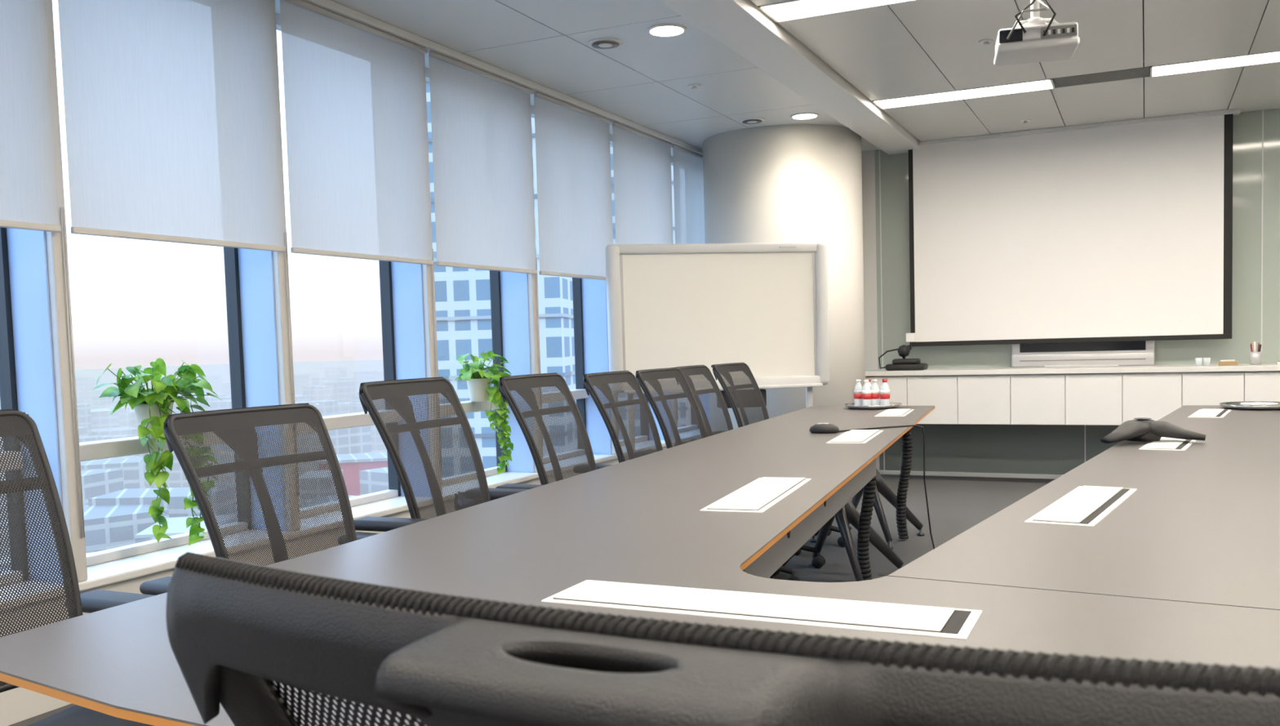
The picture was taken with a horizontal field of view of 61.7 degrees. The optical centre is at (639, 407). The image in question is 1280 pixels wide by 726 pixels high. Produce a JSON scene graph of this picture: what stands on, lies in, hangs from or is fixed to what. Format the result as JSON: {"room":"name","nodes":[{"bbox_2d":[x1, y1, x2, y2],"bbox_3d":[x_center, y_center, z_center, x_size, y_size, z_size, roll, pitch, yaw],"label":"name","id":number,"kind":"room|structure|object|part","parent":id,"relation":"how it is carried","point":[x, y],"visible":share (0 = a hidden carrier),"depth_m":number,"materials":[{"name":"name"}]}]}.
{"room":"conference room","nodes":[
{"label":"conference room","id":0,"kind":"room"},
{"bbox_2d":[8,474,1054,725],"bbox_3d":[1.301,0.996,2.758,7.200,0.100,11.950,0,4,25],"label":"floor","id":1,"kind":"structure","parent":0,"point":[956,504],"depth_m":6.67,"materials":[{"name":"grey carpet"}]},
{"bbox_2d":[0,408,155,725],"bbox_3d":[-1.011,0.542,1.792,0.776,1.056,0.684,0,4,25],"label":"office chair","id":2,"kind":"object","parent":1,"relation":"on","point":[16,424],"visible":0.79,"depth_m":2.00,"materials":[{"name":"black fabric"}]},
{"bbox_2d":[139,402,378,595],"bbox_3d":[-0.709,0.508,2.550,0.776,1.014,0.684,0,4,29],"label":"office chair","id":3,"kind":"object","parent":1,"relation":"on","point":[235,427],"visible":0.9,"depth_m":2.63,"materials":[{"name":"black plastic"}]},
{"bbox_2d":[353,376,528,531],"bbox_3d":[-0.429,0.438,3.212,0.776,1.056,0.684,0,4,22],"label":"office chair","id":4,"kind":"object","parent":1,"relation":"on","point":[397,393],"visible":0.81,"depth_m":3.27,"materials":[{"name":"black fabric"}]},
{"bbox_2d":[454,491,493,510],"bbox_3d":[-0.779,0.632,5.423,0.299,0.422,0.297,0,4,25],"label":"waste bin","id":5,"kind":"object","parent":1,"relation":"on","point":[459,491],"visible":0.05,"depth_m":5.31,"materials":[{"name":"black plastic"}]},
{"bbox_2d":[495,372,611,488],"bbox_3d":[-0.119,0.394,3.917,0.776,1.040,0.684,0,4,23],"label":"office chair","id":6,"kind":"object","parent":1,"relation":"on","point":[523,385],"visible":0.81,"depth_m":3.99,"materials":[{"name":"black fabric"}]},
{"bbox_2d":[582,370,662,462],"bbox_3d":[0.149,0.356,4.532,0.776,1.025,0.684,0,4,24],"label":"office chair","id":7,"kind":"object","parent":1,"relation":"on","point":[601,380],"visible":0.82,"depth_m":4.61,"materials":[{"name":"black fabric"}]},
{"bbox_2d":[0,404,1279,725],"bbox_3d":[1.123,0.535,3.448,2.705,0.746,5.466,0,4,25],"label":"conference table","id":8,"kind":"object","parent":1,"relation":"on","point":[1167,548],"visible":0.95,"depth_m":2.02,"materials":[{"name":"laminate"}]},
{"bbox_2d":[808,422,934,548],"bbox_3d":[1.180,0.426,4.888,1.012,0.779,0.262,-5,5,-43],"label":"desk microphone","id":9,"kind":"object","parent":8,"relation":"on","point":[819,428],"visible":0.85,"depth_m":4.67,"materials":[{"name":"black plastic"}]},
{"bbox_2d":[844,402,902,409],"bbox_3d":[1.321,-0.012,6.081,0.320,0.024,0.320,0,4,25],"label":"serving tray","id":10,"kind":"object","parent":8,"relation":"on","point":[892,405],"visible":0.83,"depth_m":5.96,"materials":[{"name":"silver metal"}]},
{"bbox_2d":[853,379,862,405],"bbox_3d":[1.242,-0.083,6.090,0.054,0.158,0.054,0,4,25],"label":"water bottle","id":11,"kind":"object","parent":10,"relation":"on","point":[858,388],"visible":0.76,"depth_m":6.07,"materials":[{"name":"white plastic"}]},
{"bbox_2d":[862,379,871,405],"bbox_3d":[1.275,-0.080,6.031,0.054,0.158,0.054,0,4,25],"label":"water bottle","id":12,"kind":"object","parent":10,"relation":"on","point":[866,389],"visible":0.81,"depth_m":6.01,"materials":[{"name":"white plastic"}]},
{"bbox_2d":[871,379,879,405],"bbox_3d":[1.324,-0.082,6.041,0.054,0.158,0.054,0,4,25],"label":"water bottle","id":13,"kind":"object","parent":10,"relation":"on","point":[875,390],"visible":0.92,"depth_m":6.02,"materials":[{"name":"white plastic"}]},
{"bbox_2d":[880,379,889,404],"bbox_3d":[1.369,-0.081,5.997,0.054,0.158,0.054,0,4,25],"label":"water bottle","id":14,"kind":"object","parent":10,"relation":"on","point":[884,390],"visible":0.91,"depth_m":5.98,"materials":[{"name":"white plastic"}]},
{"bbox_2d":[1100,417,1205,443],"bbox_3d":[1.840,0.075,3.844,0.336,0.079,0.369,0,4,25],"label":"phone","id":15,"kind":"object","parent":8,"relation":"on","point":[1141,428],"visible":1,"depth_m":3.78,"materials":[{"name":"black plastic"}]},
{"bbox_2d":[1218,400,1279,409],"bbox_3d":[3.030,-0.011,5.252,0.340,0.024,0.340,0,4,25],"label":"serving tray","id":16,"kind":"object","parent":8,"relation":"on","point":[1248,405],"visible":1,"depth_m":5.27,"materials":[{"name":"silver metal"}]},
{"bbox_2d":[604,241,829,459],"bbox_3d":[0.519,-0.160,6.797,1.446,1.760,0.560,-2,4,-13],"label":"whiteboard","id":17,"kind":"object","parent":1,"relation":"on","point":[764,307],"visible":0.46,"depth_m":6.76,"materials":[{"name":"white plastic"}]},
{"bbox_2d":[634,367,799,581],"bbox_3d":[0.367,0.322,5.040,0.776,1.020,0.684,0,4,27],"label":"office chair","id":18,"kind":"object","parent":1,"relation":"on","point":[652,376],"visible":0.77,"depth_m":5.13,"materials":[{"name":"black plastic"}]},
{"bbox_2d":[165,551,1279,725],"bbox_3d":[0.158,0.575,0.678,0.759,1.059,0.776,0,4,28],"label":"office chair","id":19,"kind":"object","parent":1,"relation":"on","point":[236,628],"visible":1,"depth_m":0.32,"materials":[{"name":"black plastic"}]},
{"bbox_2d":[675,364,825,568],"bbox_3d":[0.551,0.289,5.478,0.776,1.020,0.684,0,4,23],"label":"office chair","id":20,"kind":"object","parent":1,"relation":"on","point":[819,561],"visible":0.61,"depth_m":5.59,"materials":[{"name":"black fabric"}]},
{"bbox_2d":[711,362,844,546],"bbox_3d":[0.791,0.251,6.033,0.776,1.014,0.684,0,4,28],"label":"office chair","id":21,"kind":"object","parent":1,"relation":"on","point":[723,369],"visible":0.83,"depth_m":6.13,"materials":[{"name":"black fabric"}]},
{"bbox_2d":[702,124,865,431],"bbox_3d":[1.117,-0.719,8.274,1.200,2.660,1.200,0,4,25],"label":"round column","id":22,"kind":"structure","parent":1,"relation":"on","point":[788,183],"depth_m":7.73,"materials":[{"name":"paint"}]},
{"bbox_2d":[330,0,1279,151],"bbox_3d":[1.221,-1.767,2.589,7.200,0.120,11.950,0,4,25],"label":"ceiling","id":23,"kind":"structure","parent":0,"point":[918,46],"depth_m":5.81,"materials":[{"name":"grey"}]},
{"bbox_2d":[587,37,622,48],"bbox_3d":[-0.174,-1.832,5.397,0.176,0.014,0.176,0,4,25],"label":"ceiling speaker","id":24,"kind":"object","parent":23,"relation":"in","point":[602,42],"depth_m":5.37},
{"bbox_2d":[647,23,686,36],"bbox_3d":[0.130,-1.832,5.198,0.192,0.012,0.192,0,4,25],"label":"recessed light","id":25,"kind":"object","parent":23,"relation":"in","point":[664,29],"visible":1,"depth_m":5.18,"materials":[{"name":"white plastic"}]},
{"bbox_2d":[688,84,700,89],"bbox_3d":[0.322,-1.901,6.355,0.076,0.022,0.076,0,4,25],"label":"smoke detector","id":26,"kind":"object","parent":23,"relation":"attached to","point":[694,86],"visible":1,"depth_m":6.34,"materials":[{"name":"white paint"}]},
{"bbox_2d":[739,117,764,124],"bbox_3d":[0.775,-1.982,7.410,0.176,0.014,0.176,0,4,25],"label":"ceiling speaker","id":27,"kind":"object","parent":23,"relation":"in","point":[748,120],"depth_m":7.38},
{"bbox_2d":[658,0,919,155],"bbox_3d":[-0.381,-1.694,3.294,0.280,0.080,11.850,0,4,25],"label":"ceiling beam","id":28,"kind":"structure","parent":23,"relation":"attached to","point":[740,25],"depth_m":5.76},
{"bbox_2d":[790,112,818,119],"bbox_3d":[1.122,-1.989,7.301,0.192,0.012,0.192,0,4,25],"label":"recessed light","id":29,"kind":"object","parent":23,"relation":"in","point":[801,115],"visible":1,"depth_m":7.28,"materials":[{"name":"white plastic"}]},
{"bbox_2d":[757,0,916,22],"bbox_3d":[1.085,-1.850,4.769,1.086,0.034,0.280,0,4,25],"label":"recessed light","id":30,"kind":"object","parent":23,"relation":"in","point":[792,10],"visible":0.93,"depth_m":4.95,"materials":[{"name":"white paint"}]},
{"bbox_2d":[871,76,1055,109],"bbox_3d":[2.043,-2.002,6.799,1.086,0.034,0.280,0,4,25],"label":"recessed light","id":31,"kind":"object","parent":23,"relation":"in","point":[1044,84],"visible":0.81,"depth_m":6.83,"materials":[{"name":"glowing white light-emitting diffuser"}]},
{"bbox_2d":[978,39,993,45],"bbox_3d":[1.798,-1.895,5.570,0.076,0.022,0.076,0,4,25],"label":"smoke detector","id":32,"kind":"object","parent":23,"relation":"attached to","point":[984,42],"visible":1,"depth_m":5.56,"materials":[{"name":"white paint"}]},
{"bbox_2d":[1020,119,1031,124],"bbox_3d":[2.767,-2.054,7.695,0.076,0.022,0.076,0,4,25],"label":"smoke detector","id":33,"kind":"object","parent":23,"relation":"attached to","point":[1024,121],"visible":1,"depth_m":7.68,"materials":[{"name":"white paint"}]},
{"bbox_2d":[993,0,1079,66],"bbox_3d":[1.654,-1.658,4.483,0.320,0.355,0.331,-1,4,15],"label":"ceiling projector","id":34,"kind":"object","parent":23,"relation":"hanging from","point":[1036,42],"depth_m":4.41,"materials":[{"name":"white plastic"}]},
{"bbox_2d":[908,107,1240,346],"bbox_3d":[3.176,-1.295,8.069,2.340,1.605,0.100,0,4,25],"label":"projection screen","id":35,"kind":"object","parent":23,"relation":"hanging from","point":[1122,230],"visible":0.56,"depth_m":8.01,"materials":[{"name":"white fabric"}]},
{"bbox_2d":[1053,62,1150,87],"bbox_3d":[2.778,-2.000,6.452,0.525,0.027,0.270,0,4,25],"label":"ceiling vent","id":36,"kind":"object","parent":23,"relation":"in","point":[1143,72],"visible":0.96,"depth_m":6.44,"materials":[{"name":"grey metal"}]},
{"bbox_2d":[1150,50,1279,77],"bbox_3d":[3.508,-2.002,6.108,1.086,0.034,0.280,0,4,25],"label":"recessed light","id":37,"kind":"object","parent":23,"relation":"in","point":[1268,57],"visible":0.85,"depth_m":6.23,"materials":[{"name":"white paint"}]},
{"bbox_2d":[861,108,1279,474],"bbox_3d":[3.781,-0.831,8.015,7.200,2.760,0.104,0,4,25],"label":"wall","id":38,"kind":"structure","parent":0,"point":[1042,449],"depth_m":8.41,"materials":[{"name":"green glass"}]},
{"bbox_2d":[0,428,701,611],"bbox_3d":[-1.799,0.566,4.132,0.320,0.030,11.850,0,4,25],"label":"sill","id":39,"kind":"structure","parent":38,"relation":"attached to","point":[140,565],"depth_m":4.16,"materials":[{"name":"white"}]},
{"bbox_2d":[0,0,709,725],"bbox_3d":[-1.697,-0.448,4.349,0.319,2.760,12.465,0,4,25],"label":"wall window","id":40,"kind":"structure","parent":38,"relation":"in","point":[20,704],"depth_m":4.47,"materials":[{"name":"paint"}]},
{"bbox_3d":[-2.273,-0.494,3.088,0.284,2.240,1.015,0,4,25],"label":"mullion","id":41,"kind":"part","parent":40,"relation":"part of","materials":[{"name":"white metal"}]},
{"bbox_2d":[0,0,62,232],"bbox_3d":[-2.114,-1.075,3.041,0.037,1.065,0.973,0,4,25],"label":"roller blind","id":42,"kind":"object","parent":40,"relation":"attached to","point":[28,187],"visible":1,"depth_m":3.41,"materials":[{"name":"fabric"}]},
{"bbox_3d":[-1.841,-0.563,4.004,0.284,2.240,1.015,0,4,25],"label":"mullion","id":43,"kind":"part","parent":40,"relation":"part of","materials":[{"name":"white metal"}]},
{"bbox_2d":[91,357,221,545],"bbox_3d":[-1.762,0.168,4.034,0.332,0.714,0.497,0,4,25],"label":"pothos plant","id":44,"kind":"object","parent":40,"relation":"attached to","point":[152,406],"visible":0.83,"depth_m":3.95,"materials":[{"name":"green plant"}]},
{"bbox_2d":[57,0,285,252],"bbox_3d":[-1.682,-1.143,3.957,0.037,1.065,0.973,0,4,25],"label":"roller blind","id":45,"kind":"object","parent":40,"relation":"attached to","point":[171,106],"visible":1,"depth_m":3.92,"materials":[{"name":"fabric"}]},
{"bbox_3d":[-1.409,-0.631,4.920,0.284,2.240,1.015,0,4,25],"label":"mullion","id":46,"kind":"part","parent":40,"relation":"part of","materials":[{"name":"white metal"}]},
{"bbox_2d":[280,0,433,265],"bbox_3d":[-1.250,-1.212,4.873,0.037,1.065,0.973,0,4,25],"label":"roller blind","id":47,"kind":"object","parent":40,"relation":"attached to","point":[354,91],"visible":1,"depth_m":4.81,"materials":[{"name":"fabric"}]},
{"bbox_3d":[-0.977,-0.700,5.836,0.284,2.240,1.015,0,4,25],"label":"mullion","id":48,"kind":"part","parent":40,"relation":"part of","materials":[{"name":"white metal"}]},
{"bbox_2d":[452,350,513,474],"bbox_3d":[-0.828,0.025,5.996,0.306,0.693,0.444,0,4,25],"label":"pothos plant","id":49,"kind":"object","parent":40,"relation":"attached to","point":[479,381],"visible":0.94,"depth_m":5.96,"materials":[{"name":"green plant"}]},
{"bbox_2d":[428,50,537,274],"bbox_3d":[-0.818,-1.280,5.788,0.037,1.065,0.973,0,4,25],"label":"roller blind","id":50,"kind":"object","parent":40,"relation":"attached to","point":[481,120],"visible":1,"depth_m":5.74,"materials":[{"name":"fabric"}]},
{"bbox_2d":[302,0,702,155],"bbox_3d":[-1.713,-1.686,3.923,0.095,0.035,11.850,0,4,25],"label":"blind pelmet","id":51,"kind":"object","parent":40,"relation":"attached to","point":[329,5],"visible":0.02,"depth_m":5.66,"materials":[{"name":"white paint"}]},
{"bbox_3d":[-0.544,-0.768,6.752,0.284,2.240,1.015,0,4,25],"label":"mullion","id":52,"kind":"part","parent":40,"relation":"part of","materials":[{"name":"white metal"}]},
{"bbox_2d":[533,91,613,279],"bbox_3d":[-0.386,-1.349,6.704,0.037,1.065,0.973,0,4,25],"label":"roller blind","id":53,"kind":"object","parent":40,"relation":"attached to","point":[573,153],"visible":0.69,"depth_m":6.65,"materials":[{"name":"fabric"}]},
{"bbox_3d":[-0.113,-0.837,7.668,0.284,2.240,1.015,0,4,25],"label":"mullion","id":54,"kind":"part","parent":40,"relation":"part of","materials":[{"name":"white metal"}]},
{"bbox_2d":[612,121,674,244],"bbox_3d":[0.046,-1.417,7.620,0.037,1.065,0.973,0,4,25],"label":"roller blind","id":55,"kind":"object","parent":40,"relation":"attached to","point":[643,212],"visible":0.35,"depth_m":7.58,"materials":[{"name":"fabric"}]},
{"bbox_3d":[0.320,-0.905,8.583,0.284,2.240,1.015,0,4,25],"label":"mullion","id":56,"kind":"part","parent":40,"relation":"part of","materials":[{"name":"white metal"}]},
{"bbox_2d":[672,145,705,244],"bbox_3d":[0.478,-1.486,8.536,0.037,1.065,0.973,0,4,25],"label":"roller blind","id":57,"kind":"object","parent":40,"relation":"attached to","point":[688,176],"visible":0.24,"depth_m":8.34,"materials":[{"name":"fabric"}]},
{"bbox_3d":[0.752,-0.974,9.499,0.284,2.240,1.015,0,4,25],"label":"mullion","id":58,"kind":"part","parent":40,"relation":"part of","materials":[{"name":"white metal"}]},
{"bbox_2d":[879,470,1062,479],"bbox_3d":[4.519,0.533,7.705,5.600,0.035,0.020,0,4,25],"label":"baseboard","id":59,"kind":"structure","parent":38,"relation":"attached to","point":[881,472],"depth_m":8.56,"materials":[{"name":"silver metal"}]},
{"bbox_2d":[865,363,1279,425],"bbox_3d":[4.344,-0.098,7.463,5.610,0.412,0.520,0,4,25],"label":"credenza","id":60,"kind":"object","parent":38,"relation":"attached to","point":[1110,395],"visible":0.7,"depth_m":7.77,"materials":[{"name":"white laminate"}]},
{"bbox_2d":[878,333,928,370],"bbox_3d":[2.059,-0.443,8.438,0.376,0.290,0.200,0,4,25],"label":"camera","id":61,"kind":"object","parent":60,"relation":"on","point":[898,364],"visible":0.99,"depth_m":8.38,"materials":[{"name":"black plastic"}]},
{"bbox_2d":[1011,340,1155,367],"bbox_3d":[3.340,-0.565,8.112,1.000,0.500,0.140,0,4,25],"label":"tv","id":62,"kind":"object","parent":60,"relation":"on","point":[1140,353],"visible":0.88,"depth_m":8.08,"materials":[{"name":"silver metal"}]},
{"bbox_2d":[1195,357,1202,365],"bbox_3d":[3.954,-0.328,7.585,0.048,0.055,0.048,0,4,25],"label":"water glass","id":63,"kind":"object","parent":60,"relation":"on","point":[1198,361],"visible":1,"depth_m":7.57,"materials":[{"name":"clear glass"}]},
{"bbox_2d":[1203,357,1210,365],"bbox_3d":[3.999,-0.328,7.564,0.048,0.055,0.048,0,4,25],"label":"water glass","id":64,"kind":"object","parent":60,"relation":"on","point":[1206,361],"visible":1,"depth_m":7.55,"materials":[{"name":"clear glass"}]},
{"bbox_2d":[1217,360,1238,365],"bbox_3d":[4.096,-0.316,7.464,0.120,0.038,0.060,0,4,25],"label":"box","id":65,"kind":"object","parent":60,"relation":"on","point":[1221,362],"visible":1,"depth_m":7.44,"materials":[{"name":"brown"}]},
{"bbox_2d":[1248,341,1262,364],"bbox_3d":[4.269,-0.381,7.433,0.080,0.160,0.080,0,4,25],"label":"pen cup","id":66,"kind":"object","parent":60,"relation":"on","point":[1255,357],"visible":1,"depth_m":7.41,"materials":[{"name":"white ceramic"}]},
{"label":"outside","id":67,"kind":"structure","parent":0,"visible":0},
{"bbox_2d":[0,360,386,520],"bbox_3d":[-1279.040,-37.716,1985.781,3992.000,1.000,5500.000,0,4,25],"label":"ground","id":68,"kind":"structure","parent":67,"point":[315,369],"depth_m":3092.78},
{"bbox_2d":[0,367,691,572],"bbox_3d":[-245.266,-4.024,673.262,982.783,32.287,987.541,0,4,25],"label":"city buildings","id":69,"kind":"structure","parent":68,"relation":"on","point":[117,497],"depth_m":358.45},
{"bbox_2d":[315,452,387,495],"bbox_3d":[-80.866,21.764,309.070,28.321,15.800,27.278,0,4,25],"label":"building","id":70,"kind":"structure","parent":68,"relation":"on","point":[351,464],"depth_m":301.04,"materials":[{"name":"red"}]},
{"bbox_2d":[425,80,577,477],"bbox_3d":[-9.204,3.676,77.759,9.500,76.000,9.500,-1,4,5],"label":"office tower","id":71,"kind":"structure","parent":68,"relation":"on","point":[462,295],"depth_m":72.72,"materials":[{"name":"blue glass"}]},
{"bbox_2d":[609,144,686,436],"bbox_3d":[-1.177,4.549,100.635,14.070,71.000,14.070,0,4,25],"label":"apartment tower","id":72,"kind":"structure","parent":68,"relation":"on","point":[611,145],"depth_m":94.50,"materials":[{"name":"white concrete"}]}
]}

